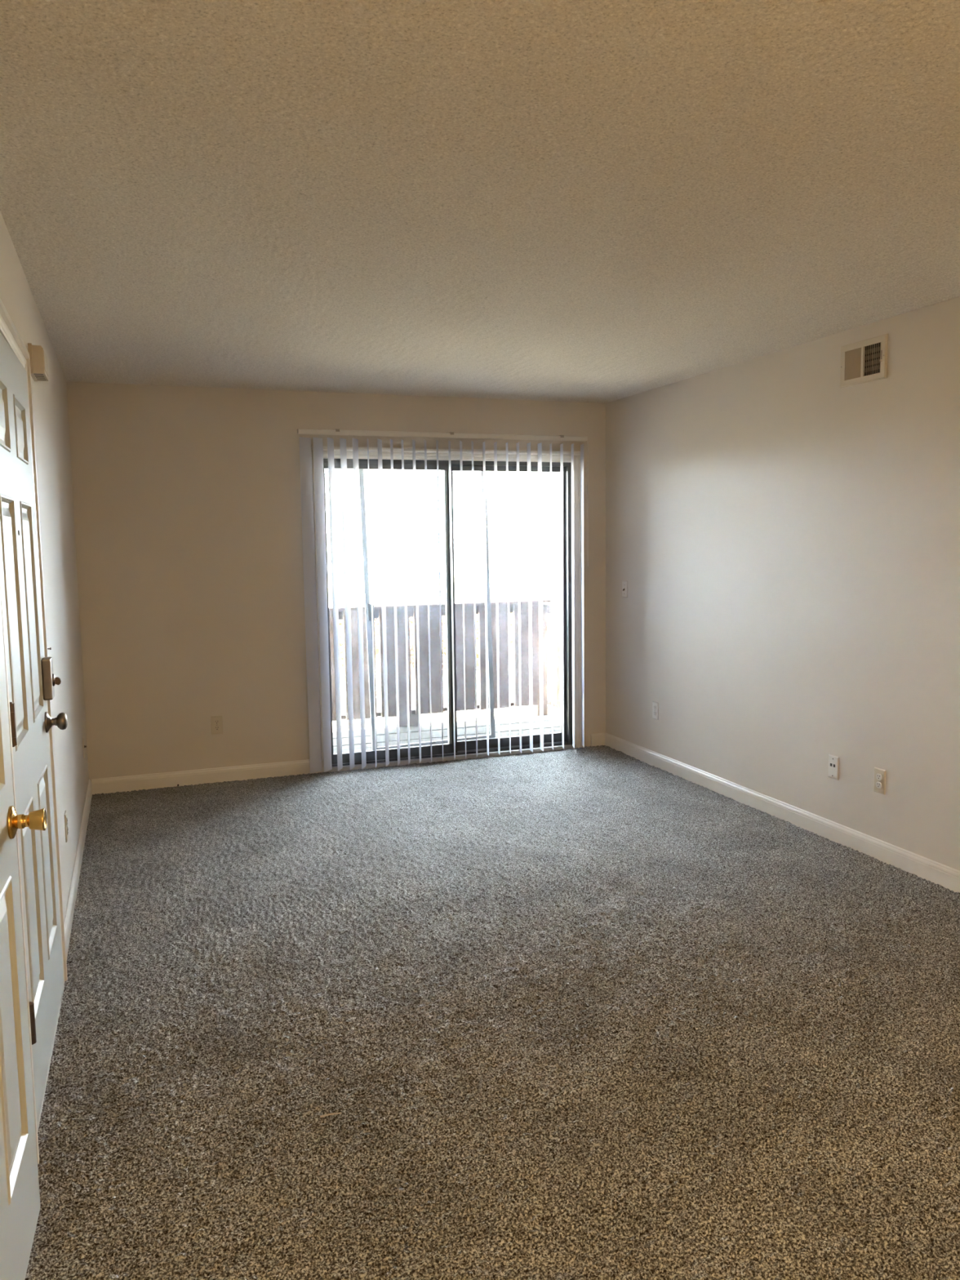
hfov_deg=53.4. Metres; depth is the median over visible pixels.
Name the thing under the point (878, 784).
receptacle
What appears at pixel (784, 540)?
wall
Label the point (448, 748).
door
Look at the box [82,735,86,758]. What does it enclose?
plate
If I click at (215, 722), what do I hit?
receptacle
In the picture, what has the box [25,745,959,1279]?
floor
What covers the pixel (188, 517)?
wall
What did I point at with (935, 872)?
baseboard
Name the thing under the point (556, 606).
railing
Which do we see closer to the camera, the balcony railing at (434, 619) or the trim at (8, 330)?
the trim at (8, 330)
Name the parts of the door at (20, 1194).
panel, panel, knob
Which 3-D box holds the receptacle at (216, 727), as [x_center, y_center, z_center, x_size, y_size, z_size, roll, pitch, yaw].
[-1.651,0.554,5.996,0.034,0.027,0.005,-3,6,-20]
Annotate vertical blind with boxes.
[297,428,588,773]
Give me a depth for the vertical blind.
6.22 m
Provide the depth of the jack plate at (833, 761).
4.68 m
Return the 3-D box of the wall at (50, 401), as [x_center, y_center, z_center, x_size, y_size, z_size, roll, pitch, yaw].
[-0.940,0.141,1.556,0.120,2.490,8.727,-3,6,-20]
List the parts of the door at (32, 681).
panel, panel, panel, panel, panel, panel, knob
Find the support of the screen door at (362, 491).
in the wall at (188, 517)
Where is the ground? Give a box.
[328,568,559,731]
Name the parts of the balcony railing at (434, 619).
railing post, rail, rail, railing post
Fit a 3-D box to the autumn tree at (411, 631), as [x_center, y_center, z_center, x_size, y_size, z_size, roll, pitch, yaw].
[-1.952,0.386,27.142,2.714,2.694,2.712,-3,6,-20]
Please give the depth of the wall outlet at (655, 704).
6.26 m
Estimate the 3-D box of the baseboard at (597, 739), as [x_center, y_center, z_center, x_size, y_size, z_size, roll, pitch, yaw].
[0.855,0.727,6.929,0.108,0.099,0.014,-3,6,-20]
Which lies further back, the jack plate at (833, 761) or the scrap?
the jack plate at (833, 761)
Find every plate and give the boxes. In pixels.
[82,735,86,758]
[827,754,839,780]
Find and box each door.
[0,332,67,1131]
[0,593,46,1279]
[323,458,575,772]
[359,469,495,750]
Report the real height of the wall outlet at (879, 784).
0.114 m
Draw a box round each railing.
[328,600,551,726]
[542,601,559,710]
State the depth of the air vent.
4.35 m
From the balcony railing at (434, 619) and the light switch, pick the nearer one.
the light switch
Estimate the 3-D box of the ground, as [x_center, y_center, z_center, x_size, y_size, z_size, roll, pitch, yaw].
[-15.638,-2.624,72.378,140.000,0.200,133.453,-3,6,-20]
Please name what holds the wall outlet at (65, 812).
attached to the wall at (50, 401)
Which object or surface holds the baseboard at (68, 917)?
attached to the wall at (50, 401)
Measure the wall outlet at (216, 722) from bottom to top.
0.114 m
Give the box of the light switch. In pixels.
[622,581,627,597]
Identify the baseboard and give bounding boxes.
[63,779,92,961]
[91,759,321,794]
[591,733,604,746]
[604,732,959,893]
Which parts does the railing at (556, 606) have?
rail, rail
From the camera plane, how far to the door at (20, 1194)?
1.95 m
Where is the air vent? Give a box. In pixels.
[840,333,888,388]
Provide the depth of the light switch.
6.57 m
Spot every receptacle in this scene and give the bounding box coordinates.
[213,720,219,724]
[214,725,219,730]
[875,773,881,780]
[875,782,881,788]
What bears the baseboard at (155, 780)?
attached to the wall at (188, 517)
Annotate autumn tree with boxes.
[374,615,446,701]
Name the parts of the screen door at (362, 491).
pull handle, rail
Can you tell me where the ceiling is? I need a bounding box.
[0,0,959,403]
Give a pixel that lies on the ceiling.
(579, 201)
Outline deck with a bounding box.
[333,714,560,753]
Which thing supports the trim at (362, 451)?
attached to the wall at (188, 517)
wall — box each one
[0,211,88,919]
[66,381,605,781]
[605,296,959,871]
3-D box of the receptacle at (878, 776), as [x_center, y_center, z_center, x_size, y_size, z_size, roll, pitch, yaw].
[1.835,0.629,4.389,0.005,0.027,0.034,-3,6,-20]
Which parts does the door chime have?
plate, grille panel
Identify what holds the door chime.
attached to the wall at (50, 401)
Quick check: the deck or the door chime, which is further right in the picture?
the deck
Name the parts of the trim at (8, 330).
head casing, casing, casing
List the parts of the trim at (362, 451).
casing, head casing, casing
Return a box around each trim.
[0,297,67,1164]
[311,445,583,772]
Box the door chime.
[27,342,48,381]
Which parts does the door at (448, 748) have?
rail, rail, rail, rail, glass pane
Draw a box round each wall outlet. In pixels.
[64,810,68,842]
[210,715,222,734]
[652,701,658,719]
[873,767,885,795]
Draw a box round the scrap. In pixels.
[320,1112,341,1117]

